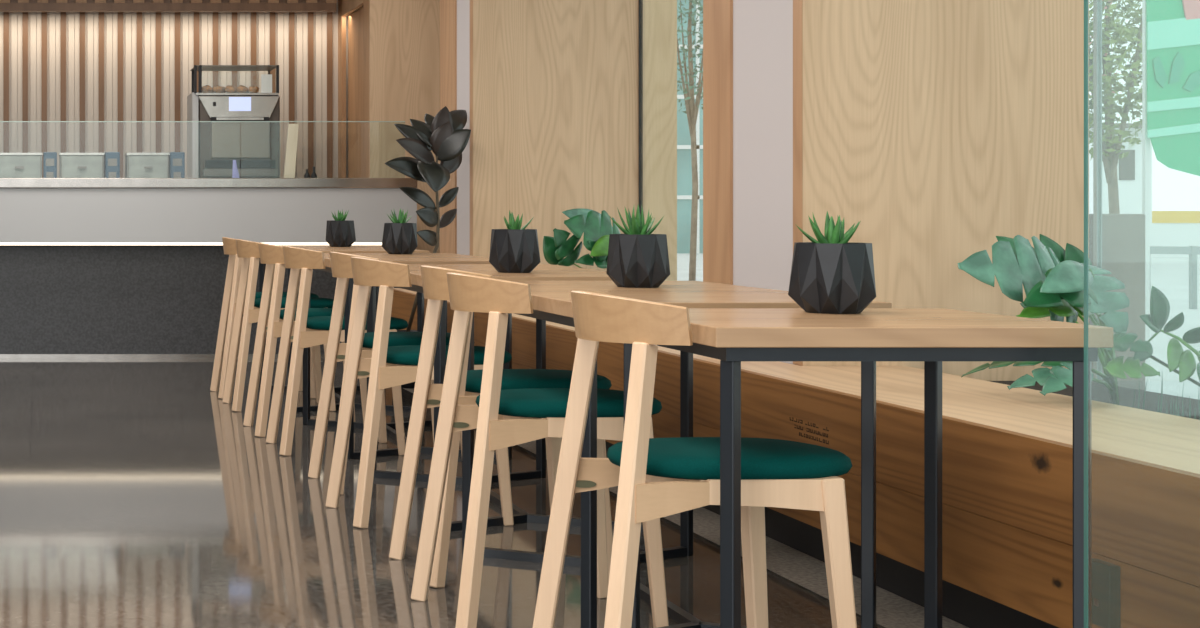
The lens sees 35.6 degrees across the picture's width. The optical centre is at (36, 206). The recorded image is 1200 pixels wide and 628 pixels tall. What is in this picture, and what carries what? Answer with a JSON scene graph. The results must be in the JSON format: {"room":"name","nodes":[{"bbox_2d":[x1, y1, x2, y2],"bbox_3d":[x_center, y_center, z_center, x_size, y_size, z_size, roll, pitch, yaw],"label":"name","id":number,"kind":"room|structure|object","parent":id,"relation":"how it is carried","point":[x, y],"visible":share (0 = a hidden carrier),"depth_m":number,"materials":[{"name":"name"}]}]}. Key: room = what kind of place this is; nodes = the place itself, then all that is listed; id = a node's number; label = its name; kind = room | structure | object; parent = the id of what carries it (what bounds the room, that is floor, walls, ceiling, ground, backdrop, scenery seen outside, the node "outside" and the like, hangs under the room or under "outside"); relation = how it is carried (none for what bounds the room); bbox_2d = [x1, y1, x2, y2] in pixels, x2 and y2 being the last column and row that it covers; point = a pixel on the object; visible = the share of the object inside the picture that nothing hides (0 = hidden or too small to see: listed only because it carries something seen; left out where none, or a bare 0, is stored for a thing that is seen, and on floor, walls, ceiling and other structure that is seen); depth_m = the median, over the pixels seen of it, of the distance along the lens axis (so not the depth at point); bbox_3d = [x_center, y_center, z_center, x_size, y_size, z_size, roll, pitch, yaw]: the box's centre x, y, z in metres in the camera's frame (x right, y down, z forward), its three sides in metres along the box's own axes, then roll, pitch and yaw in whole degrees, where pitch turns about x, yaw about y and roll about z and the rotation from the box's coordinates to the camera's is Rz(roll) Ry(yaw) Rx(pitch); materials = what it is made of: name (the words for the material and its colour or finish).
{"room":"cafe","nodes":[
{"label":"cafe","id":0,"kind":"room"},
{"bbox_2d":[0,0,362,177],"bbox_3d":[-0.800,-0.590,16.207,8.400,3.500,0.185,0,0,0],"label":"wall","id":1,"kind":"structure","parent":0,"point":[55,66],"depth_m":16.13,"materials":[{"name":"beige"}]},
{"bbox_2d":[338,0,439,252],"bbox_3d":[3.405,-0.590,15.375,1.090,3.500,1.550,0,0,0],"label":"wall","id":2,"kind":"structure","parent":0,"point":[401,38],"depth_m":14.60,"materials":[{"name":"brown wood"}]},
{"bbox_2d":[0,0,336,11],"bbox_3d":[-1.122,-2.070,15.670,7.756,0.539,0.100,0,0,0],"label":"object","id":3,"kind":"structure","parent":2,"relation":"attached to","point":[5,5],"depth_m":15.62,"materials":[{"name":"brown wood"}]},
{"bbox_2d":[348,7,362,177],"bbox_3d":[2.940,-0.316,15.425,0.040,2.951,1.050,0,0,0],"label":"door","id":4,"kind":"structure","parent":2,"relation":"in","point":[355,20],"depth_m":15.59,"materials":[{"name":"brown wood"}]},
{"bbox_2d":[403,388,968,627],"bbox_3d":[3.147,1.185,6.150,1.607,0.050,20.300,0,0,0],"label":"trim","id":5,"kind":"structure","parent":2,"relation":"attached to","point":[892,610],"depth_m":5.39,"materials":[{"name":"stone"}]},
{"bbox_2d":[385,106,470,387],"bbox_3d":[2.508,0.255,10.935,0.604,1.810,0.418,0,0,0],"label":"rubber plant","id":6,"kind":"object","parent":5,"relation":"on","point":[443,134],"visible":0.86,"depth_m":10.91,"materials":[{"name":"black plant"}]},
{"bbox_2d":[391,288,1199,627],"bbox_3d":[3.190,0.873,6.950,1.341,0.574,10.700,0,0,0],"label":"bench","id":7,"kind":"object","parent":5,"relation":"on","point":[1007,455],"visible":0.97,"depth_m":4.68,"materials":[{"name":"brown wood"}]},
{"bbox_2d":[543,208,620,267],"bbox_3d":[3.193,0.326,9.717,0.554,0.636,0.266,0,0,-16],"label":"leaf plant","id":8,"kind":"object","parent":7,"relation":"on","point":[596,227],"visible":0.77,"depth_m":9.72,"materials":[{"name":"green plant"}]},
{"bbox_2d":[957,234,1159,404],"bbox_3d":[3.107,0.366,5.242,0.505,0.560,0.690,0,0,23],"label":"leaf plant","id":9,"kind":"object","parent":7,"relation":"on","point":[1051,276],"visible":0.85,"depth_m":5.13,"materials":[{"name":"green plant"}]},
{"bbox_2d":[1092,558,1120,627],"bbox_3d":[2.505,0.910,3.996,0.031,0.150,0.090,0,0,0],"label":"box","id":10,"kind":"object","parent":7,"relation":"attached to","point":[1106,576],"visible":0.73,"depth_m":3.96,"materials":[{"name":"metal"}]},
{"bbox_2d":[1132,377,1199,418],"bbox_3d":[3.324,0.559,4.653,0.132,0.163,0.895,0,0,0],"label":"grass tufts","id":11,"kind":"object","parent":7,"relation":"on","point":[1176,406],"visible":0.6,"depth_m":5.01,"materials":[{"name":"green plant"}]},
{"bbox_2d":[1134,286,1199,386],"bbox_3d":[3.401,0.436,4.926,0.442,0.415,0.159,0,0,0],"label":"leafy plant","id":12,"kind":"object","parent":7,"relation":"on","point":[1177,357],"visible":0.98,"depth_m":4.95,"materials":[{"name":"green plant"}]},
{"bbox_2d":[0,358,884,627],"bbox_3d":[-1.330,1.185,6.150,7.340,0.050,20.300,0,0,0],"label":"floor","id":13,"kind":"structure","parent":0,"point":[132,495],"depth_m":6.17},
{"bbox_2d":[0,178,416,357],"bbox_3d":[-1.019,0.471,13.250,7.761,1.378,0.940,0,0,0],"label":"counter","id":14,"kind":"object","parent":13,"relation":"on","point":[90,267],"depth_m":12.80,"materials":[{"name":"stone"}]},
{"bbox_2d":[0,153,42,177],"bbox_3d":[-0.137,-0.287,13.486,0.361,0.279,0.329,0,0,0],"label":"bin","id":15,"kind":"object","parent":14,"relation":"on","point":[12,165],"visible":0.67,"depth_m":13.35,"materials":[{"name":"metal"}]},
{"bbox_2d":[43,152,56,177],"bbox_3d":[0.104,-0.289,13.497,0.106,0.285,0.266,0,0,0],"label":"dispenser box","id":16,"kind":"object","parent":14,"relation":"on","point":[49,158],"visible":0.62,"depth_m":13.37,"materials":[{"name":"blue plastic"}]},
{"bbox_2d":[59,153,104,177],"bbox_3d":[0.353,-0.287,13.486,0.354,0.279,0.329,0,0,0],"label":"bin","id":17,"kind":"object","parent":14,"relation":"on","point":[72,165],"visible":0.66,"depth_m":13.35,"materials":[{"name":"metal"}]},
{"bbox_2d":[104,152,119,177],"bbox_3d":[0.595,-0.289,13.497,0.114,0.285,0.266,0,0,0],"label":"dispenser box","id":18,"kind":"object","parent":14,"relation":"on","point":[111,159],"visible":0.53,"depth_m":13.37,"materials":[{"name":"blue plastic"}]},
{"bbox_2d":[125,153,169,177],"bbox_3d":[0.872,-0.287,13.486,0.338,0.279,0.329,0,0,0],"label":"bin","id":19,"kind":"object","parent":14,"relation":"on","point":[137,165],"visible":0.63,"depth_m":13.35,"materials":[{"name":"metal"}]},
{"bbox_2d":[169,152,184,177],"bbox_3d":[1.105,-0.289,13.497,0.114,0.285,0.266,0,0,0],"label":"dispenser box","id":20,"kind":"object","parent":14,"relation":"on","point":[176,159],"visible":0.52,"depth_m":13.37,"materials":[{"name":"blue plastic"}]},
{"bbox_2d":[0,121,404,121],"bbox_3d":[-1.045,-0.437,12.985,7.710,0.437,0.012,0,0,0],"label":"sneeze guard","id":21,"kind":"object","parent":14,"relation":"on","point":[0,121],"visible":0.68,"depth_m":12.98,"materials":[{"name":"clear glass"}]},
{"bbox_2d":[232,160,238,177],"bbox_3d":[1.559,-0.257,13.287,0.078,0.221,0.074,0,0,0],"label":"folded paper","id":22,"kind":"object","parent":14,"relation":"on","point":[235,174],"visible":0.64,"depth_m":13.29,"materials":[{"name":"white paper"}]},
{"bbox_2d":[284,124,298,177],"bbox_3d":[1.995,-0.402,13.370,0.087,0.510,0.186,0,0,25],"label":"leaning board","id":23,"kind":"object","parent":14,"relation":"on","point":[292,135],"visible":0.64,"depth_m":13.37,"materials":[{"name":"beige wood"}]},
{"bbox_2d":[304,169,309,177],"bbox_3d":[2.120,-0.222,13.350,0.048,0.150,0.048,0,0,0],"label":"bottle","id":24,"kind":"object","parent":14,"relation":"on","point":[306,175],"visible":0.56,"depth_m":13.33,"materials":[{"name":"black"}]},
{"bbox_2d":[311,167,316,177],"bbox_3d":[2.175,-0.232,13.350,0.048,0.170,0.048,0,0,0],"label":"bottle","id":25,"kind":"object","parent":14,"relation":"on","point":[313,175],"visible":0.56,"depth_m":13.34,"materials":[{"name":"black glass"}]},
{"bbox_2d":[210,237,318,398],"bbox_3d":[1.415,0.674,10.500,0.644,0.977,0.477,0,0,-1],"label":"bar stool","id":26,"kind":"object","parent":13,"relation":"on","point":[234,267],"visible":0.39,"depth_m":10.41,"materials":[{"name":"brown wood"}]},
{"bbox_2d":[255,292,318,298],"bbox_3d":[1.486,0.554,10.502,0.501,0.052,0.376,0,0,-1],"label":"seat cushion","id":27,"kind":"object","parent":26,"relation":"on","point":[258,294],"depth_m":10.37,"materials":[{"name":"green fabric"}]},
{"bbox_2d":[222,239,335,411],"bbox_3d":[1.423,0.674,9.860,0.644,0.977,0.477,0,0,-1],"label":"bar stool","id":28,"kind":"object","parent":13,"relation":"on","point":[247,310],"visible":0.6,"depth_m":9.72,"materials":[{"name":"brown wood"}]},
{"bbox_2d":[254,297,333,307],"bbox_3d":[1.494,0.554,9.862,0.501,0.052,0.376,0,0,-1],"label":"seat cushion","id":29,"kind":"object","parent":28,"relation":"on","point":[315,302],"depth_m":9.71,"materials":[{"name":"green fabric"}]},
{"bbox_2d":[243,243,366,436],"bbox_3d":[1.417,0.674,8.800,0.644,0.977,0.477,0,0,-1],"label":"bar stool","id":30,"kind":"object","parent":13,"relation":"on","point":[271,322],"visible":0.56,"depth_m":8.63,"materials":[{"name":"brown wood"}]},
{"bbox_2d":[279,308,344,320],"bbox_3d":[1.489,0.554,8.802,0.501,0.052,0.376,0,0,-1],"label":"seat cushion","id":31,"kind":"object","parent":30,"relation":"on","point":[312,312],"depth_m":8.65,"materials":[{"name":"green fabric"}]},
{"bbox_2d":[266,246,407,455],"bbox_3d":[1.450,0.674,8.150,0.644,0.977,0.477,0,0,-1],"label":"bar stool","id":32,"kind":"object","parent":13,"relation":"on","point":[306,332],"visible":0.7,"depth_m":7.98,"materials":[{"name":"brown wood"}]},
{"bbox_2d":[306,316,407,329],"bbox_3d":[1.521,0.554,8.152,0.501,0.052,0.376,0,0,-1],"label":"seat cushion","id":33,"kind":"object","parent":32,"relation":"on","point":[317,322],"depth_m":8.02,"materials":[{"name":"green fabric"}]},
{"bbox_2d":[259,246,429,411],"bbox_3d":[1.802,0.704,10.220,0.817,0.913,1.310,0,0,0],"label":"bar table","id":34,"kind":"object","parent":13,"relation":"on","point":[326,249],"visible":0.11,"depth_m":9.70,"materials":[{"name":"brown wood"}]},
{"bbox_2d":[326,210,355,246],"bbox_3d":[1.887,0.128,10.558,0.187,0.238,0.184,0,0,-45],"label":"potted succulent","id":35,"kind":"object","parent":34,"relation":"on","point":[340,232],"visible":1,"depth_m":10.50,"materials":[{"name":"black ceramic"}]},
{"bbox_2d":[308,252,461,494],"bbox_3d":[1.493,0.674,7.091,0.644,0.977,0.477,0,0,-3],"label":"bar stool","id":36,"kind":"object","parent":13,"relation":"on","point":[341,266],"visible":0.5,"depth_m":7.22,"materials":[{"name":"brown wood"}]},
{"bbox_2d":[363,332,450,348],"bbox_3d":[1.564,0.554,7.095,0.501,0.052,0.376,0,0,-3],"label":"seat cushion","id":37,"kind":"object","parent":36,"relation":"on","point":[395,338],"depth_m":6.95,"materials":[{"name":"green fabric"}]},
{"bbox_2d":[303,253,511,458],"bbox_3d":[1.802,0.704,8.450,0.817,0.913,1.310,0,0,0],"label":"bar table","id":38,"kind":"object","parent":13,"relation":"on","point":[414,258],"visible":0.29,"depth_m":8.15,"materials":[{"name":"brown wood"}]},
{"bbox_2d":[382,209,417,253],"bbox_3d":[1.908,0.126,8.927,0.187,0.242,0.184,0,0,-16],"label":"potted succulent","id":39,"kind":"object","parent":38,"relation":"on","point":[399,236],"visible":1,"depth_m":8.87,"materials":[{"name":"black ceramic"}]},
{"bbox_2d":[382,223,417,253],"bbox_3d":[1.908,0.166,8.927,0.187,0.163,0.184,0,0,-16],"label":"pot","id":40,"kind":"object","parent":39,"relation":"on","point":[398,238],"depth_m":8.86,"materials":[{"name":"black ceramic"}]},
{"bbox_2d":[325,257,513,527],"bbox_3d":[1.450,0.674,6.381,0.644,0.977,0.477,0,0,-4],"label":"bar stool","id":41,"kind":"object","parent":13,"relation":"on","point":[392,366],"visible":0.7,"depth_m":6.20,"materials":[{"name":"brown wood"}]},
{"bbox_2d":[386,345,511,364],"bbox_3d":[1.521,0.554,6.386,0.501,0.052,0.376,0,0,-4],"label":"seat cushion","id":42,"kind":"object","parent":41,"relation":"on","point":[395,355],"depth_m":6.25,"materials":[{"name":"green fabric"}]},
{"bbox_2d":[389,265,612,587],"bbox_3d":[1.496,0.674,5.421,0.644,0.977,0.477,0,0,-4],"label":"bar stool","id":43,"kind":"object","parent":13,"relation":"on","point":[426,395],"visible":0.59,"depth_m":5.46,"materials":[{"name":"brown wood"}]},
{"bbox_2d":[465,369,611,392],"bbox_3d":[1.567,0.554,5.426,0.501,0.052,0.376,0,0,-4],"label":"seat cushion","id":44,"kind":"object","parent":43,"relation":"on","point":[511,378],"depth_m":5.29,"materials":[{"name":"green fabric"}]},
{"bbox_2d":[367,264,642,532],"bbox_3d":[1.802,0.704,6.690,0.817,0.913,1.310,0,0,0],"label":"bar table","id":45,"kind":"object","parent":13,"relation":"on","point":[541,272],"visible":0.29,"depth_m":6.41,"materials":[{"name":"brown wood"}]},
{"bbox_2d":[489,210,539,272],"bbox_3d":[1.802,0.129,6.417,0.187,0.236,0.184,0,0,13],"label":"potted succulent","id":46,"kind":"object","parent":45,"relation":"on","point":[513,249],"visible":1,"depth_m":6.36,"materials":[{"name":"black ceramic"}]},
{"bbox_2d":[489,229,539,272],"bbox_3d":[1.802,0.166,6.417,0.187,0.163,0.184,0,0,13],"label":"pot","id":47,"kind":"object","parent":46,"relation":"on","point":[511,250],"depth_m":6.35,"materials":[{"name":"black ceramic"}]},
{"bbox_2d":[411,272,668,627],"bbox_3d":[1.438,0.674,4.831,0.644,0.977,0.477,0,0,-4],"label":"bar stool","id":48,"kind":"object","parent":13,"relation":"on","point":[504,418],"visible":0.8,"depth_m":4.66,"materials":[{"name":"brown wood"}]},
{"bbox_2d":[476,388,661,417],"bbox_3d":[1.509,0.554,4.836,0.501,0.052,0.376,0,0,-4],"label":"seat cushion","id":49,"kind":"object","parent":48,"relation":"on","point":[528,402],"depth_m":4.69,"materials":[{"name":"green fabric"}]},
{"bbox_2d":[462,281,891,627],"bbox_3d":[1.802,0.704,5.050,0.817,0.913,1.310,0,0,0],"label":"bar table","id":50,"kind":"object","parent":13,"relation":"on","point":[551,300],"visible":0.36,"depth_m":4.59,"materials":[{"name":"brown wood"}]},
{"bbox_2d":[606,205,669,287],"bbox_3d":[1.854,0.119,5.248,0.187,0.256,0.184,0,0,41],"label":"potted succulent","id":51,"kind":"object","parent":50,"relation":"on","point":[637,257],"visible":1,"depth_m":5.19,"materials":[{"name":"black ceramic"}]},
{"bbox_2d":[606,234,669,287],"bbox_3d":[1.854,0.166,5.248,0.187,0.163,0.184,0,0,41],"label":"pot","id":52,"kind":"object","parent":51,"relation":"on","point":[634,260],"depth_m":5.18,"materials":[{"name":"black ceramic"}]},
{"bbox_2d":[533,291,856,627],"bbox_3d":[1.461,0.674,3.771,0.644,0.977,0.477,0,0,-4],"label":"bar stool","id":53,"kind":"object","parent":13,"relation":"on","point":[680,474],"visible":0.94,"depth_m":3.60,"materials":[{"name":"brown wood"}]},
{"bbox_2d":[607,437,851,479],"bbox_3d":[1.533,0.554,3.776,0.501,0.052,0.376,0,0,-4],"label":"seat cushion","id":54,"kind":"object","parent":53,"relation":"on","point":[675,458],"depth_m":3.63,"materials":[{"name":"green fabric"}]},
{"bbox_2d":[624,308,1112,627],"bbox_3d":[1.802,0.704,3.817,0.817,0.913,0.655,0,0,0],"label":"bar table","id":55,"kind":"object","parent":13,"relation":"on","point":[732,336],"visible":0.76,"depth_m":3.51,"materials":[{"name":"brown wood"}]},
{"bbox_2d":[788,211,875,313],"bbox_3d":[1.859,0.128,3.979,0.184,0.239,0.187,0,0,-20],"label":"potted succulent","id":56,"kind":"object","parent":55,"relation":"on","point":[831,274],"visible":1,"depth_m":3.92,"materials":[{"name":"black ceramic"}]},
{"bbox_2d":[788,242,875,313],"bbox_3d":[1.859,0.166,3.979,0.184,0.163,0.187,0,0,-20],"label":"pot","id":57,"kind":"object","parent":56,"relation":"on","point":[826,277],"depth_m":3.92,"materials":[{"name":"black ceramic"}]},
{"bbox_2d":[1084,0,1087,627],"bbox_3d":[2.985,-0.590,3.404,1.771,3.500,0.010,0,0,0],"label":"window","id":58,"kind":"structure","parent":13,"relation":"on","point":[1085,1],"depth_m":3.40,"materials":[{"name":"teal glass"}]},
{"bbox_3d":[-0.610,0.510,14.490,6.780,1.300,1.060,0,0,0],"label":"countertop","id":59,"kind":"structure","parent":13,"relation":"on","visible":0},
{"bbox_2d":[187,92,279,177],"bbox_3d":[1.653,-0.545,14.335,0.727,0.810,0.671,0,0,0],"label":"coffee machine","id":60,"kind":"object","parent":59,"relation":"on","point":[212,147],"visible":0.78,"depth_m":14.06,"materials":[{"name":"grey metal"}]},
{"bbox_2d":[191,65,278,95],"bbox_3d":[1.653,-1.050,14.310,0.702,0.248,0.480,0,0,0],"label":"rack","id":61,"kind":"object","parent":60,"relation":"on","point":[266,79],"visible":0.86,"depth_m":14.10,"materials":[{"name":"metal"}]},
{"bbox_2d":[202,85,212,92],"bbox_3d":[1.415,-0.982,14.172,0.105,0.073,0.094,0,0,0],"label":"pastry","id":62,"kind":"object","parent":61,"relation":"on","point":[205,89],"visible":1,"depth_m":14.14,"materials":[{"name":"brown food"}]},
{"bbox_2d":[213,86,223,92],"bbox_3d":[1.514,-0.977,14.171,0.091,0.068,0.104,0,0,33],"label":"pastry","id":63,"kind":"object","parent":61,"relation":"on","point":[217,89],"visible":1,"depth_m":14.14,"materials":[{"name":"brown food"}]},
{"bbox_2d":[224,85,235,92],"bbox_3d":[1.609,-0.980,14.171,0.099,0.065,0.090,0,0,45],"label":"pastry","id":64,"kind":"object","parent":61,"relation":"on","point":[229,89],"visible":1,"depth_m":14.14,"materials":[{"name":"brown food"}]},
{"bbox_2d":[195,93,278,95],"bbox_3d":[1.657,-0.935,14.310,0.686,0.018,0.480,0,0,0],"label":"tray","id":65,"kind":"object","parent":61,"relation":"on","point":[199,94],"depth_m":14.07,"materials":[{"name":"metal"}]},
{"bbox_2d":[236,85,247,92],"bbox_3d":[1.709,-0.981,14.168,0.099,0.073,0.086,0,0,37],"label":"pastry","id":66,"kind":"object","parent":61,"relation":"on","point":[240,89],"visible":1,"depth_m":14.14,"materials":[{"name":"brown food"}]},
{"bbox_2d":[248,85,258,92],"bbox_3d":[1.807,-0.979,14.172,0.088,0.068,0.099,0,0,41],"label":"pastry","id":67,"kind":"object","parent":61,"relation":"on","point":[252,89],"visible":1,"depth_m":14.14,"materials":[{"name":"brown food"}]},
{"bbox_2d":[440,0,676,280],"bbox_3d":[3.483,-0.590,11.465,1.324,3.500,0.910,0,0,0],"label":"wall","id":68,"kind":"structure","parent":0,"point":[548,90],"depth_m":11.01,"materials":[{"name":"brown wood"}]},
{"bbox_2d":[703,0,1088,380],"bbox_3d":[3.350,-0.590,6.740,1.059,3.500,0.940,0,0,0],"label":"wall","id":69,"kind":"structure","parent":0,"point":[944,129],"depth_m":6.27,"materials":[{"name":"brown wood"}]},
{"bbox_2d":[639,0,642,214],"bbox_3d":[3.908,-0.590,9.110,0.055,3.500,3.800,0,0,0],"label":"window","id":70,"kind":"structure","parent":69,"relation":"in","point":[640,1],"depth_m":10.99,"materials":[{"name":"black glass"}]},
{"bbox_2d":[1093,0,1101,382],"bbox_3d":[3.908,-0.590,4.235,0.055,3.500,4.070,0,0,0],"label":"window","id":71,"kind":"structure","parent":69,"relation":"in","point":[1097,4],"depth_m":6.25,"materials":[{"name":"clear glass"}]},
{"label":"outside","id":72,"kind":"structure","parent":0,"visible":0},
{"bbox_2d":[677,253,1199,399],"bbox_3d":[46.980,1.240,45.000,86.040,0.080,150.000,0,0,0],"label":"ground","id":73,"kind":"structure","parent":72,"point":[1170,276],"depth_m":20.71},
{"bbox_2d":[677,0,702,252],"bbox_3d":[17.828,-3.300,45.975,3.200,9.000,4.050,0,0,0],"label":"glass building","id":74,"kind":"structure","parent":73,"relation":"on","point":[684,163],"depth_m":44.00,"materials":[{"name":"white"}]},
{"bbox_2d":[677,0,702,280],"bbox_3d":[10.018,-1.421,26.009,0.938,5.246,0.926,0,0,22],"label":"street tree","id":75,"kind":"object","parent":73,"relation":"on","point":[692,106],"visible":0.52,"depth_m":25.97,"materials":[{"name":"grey plant"}]},
{"bbox_2d":[1089,0,1141,213],"bbox_3d":[9.467,-0.622,14.999,0.885,3.650,0.870,0,0,0],"label":"street tree","id":76,"kind":"object","parent":73,"relation":"on","point":[1112,145],"visible":0.51,"depth_m":14.87,"materials":[{"name":"green plant"}]},
{"bbox_2d":[1089,214,1144,390],"bbox_3d":[5.739,0.619,9.250,0.265,1.163,0.500,0,0,0],"label":"stone plinth","id":77,"kind":"object","parent":73,"relation":"on","point":[1123,235],"visible":0.14,"depth_m":9.00,"materials":[{"name":"grey stone"}]},
{"bbox_2d":[1089,123,1151,266],"bbox_3d":[21.480,-0.230,35.950,2.040,2.860,4.500,0,0,0],"label":"building","id":78,"kind":"structure","parent":73,"relation":"on","point":[1129,169],"depth_m":34.00,"materials":[{"name":"white"}]},
{"bbox_2d":[1142,0,1199,390],"bbox_3d":[7.483,-0.264,11.021,0.602,2.928,0.068,0,0,0],"label":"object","id":79,"kind":"object","parent":73,"relation":"on","point":[1170,28],"visible":0.95,"depth_m":11.00,"materials":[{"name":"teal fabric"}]},
{"bbox_2d":[1152,56,1166,87],"bbox_3d":[7.260,-0.874,10.993,0.091,0.207,0.010,0,0,0],"label":"print","id":80,"kind":"object","parent":79,"relation":"on","point":[1159,63],"depth_m":10.99,"materials":[{"name":"teal"}]},
{"bbox_2d":[1168,52,1184,83],"bbox_3d":[7.370,-0.899,10.993,0.104,0.207,0.010,0,0,0],"label":"print","id":81,"kind":"object","parent":79,"relation":"attached to","point":[1176,60],"depth_m":10.99,"materials":[{"name":"teal"}]},
{"bbox_2d":[1182,70,1199,91],"bbox_3d":[7.487,-0.822,10.993,0.155,0.155,0.010,0,0,0],"label":"print","id":82,"kind":"object","parent":79,"relation":"on","point":[1190,78],"depth_m":10.99,"materials":[{"name":"teal"}]},
{"bbox_2d":[1150,246,1199,308],"bbox_3d":[14.250,0.829,20.000,2.501,0.741,0.060,0,0,0],"label":"railing","id":83,"kind":"object","parent":73,"relation":"on","point":[1192,251],"visible":0.46,"depth_m":19.98,"materials":[{"name":"grey metal"}]},
{"bbox_2d":[1152,211,1199,257],"bbox_3d":[27.953,0.647,40.150,4.000,1.106,0.340,0,0,0],"label":"barrier","id":84,"kind":"object","parent":73,"relation":"on","point":[1169,228],"visible":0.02,"depth_m":40.00,"materials":[{"name":"white"}]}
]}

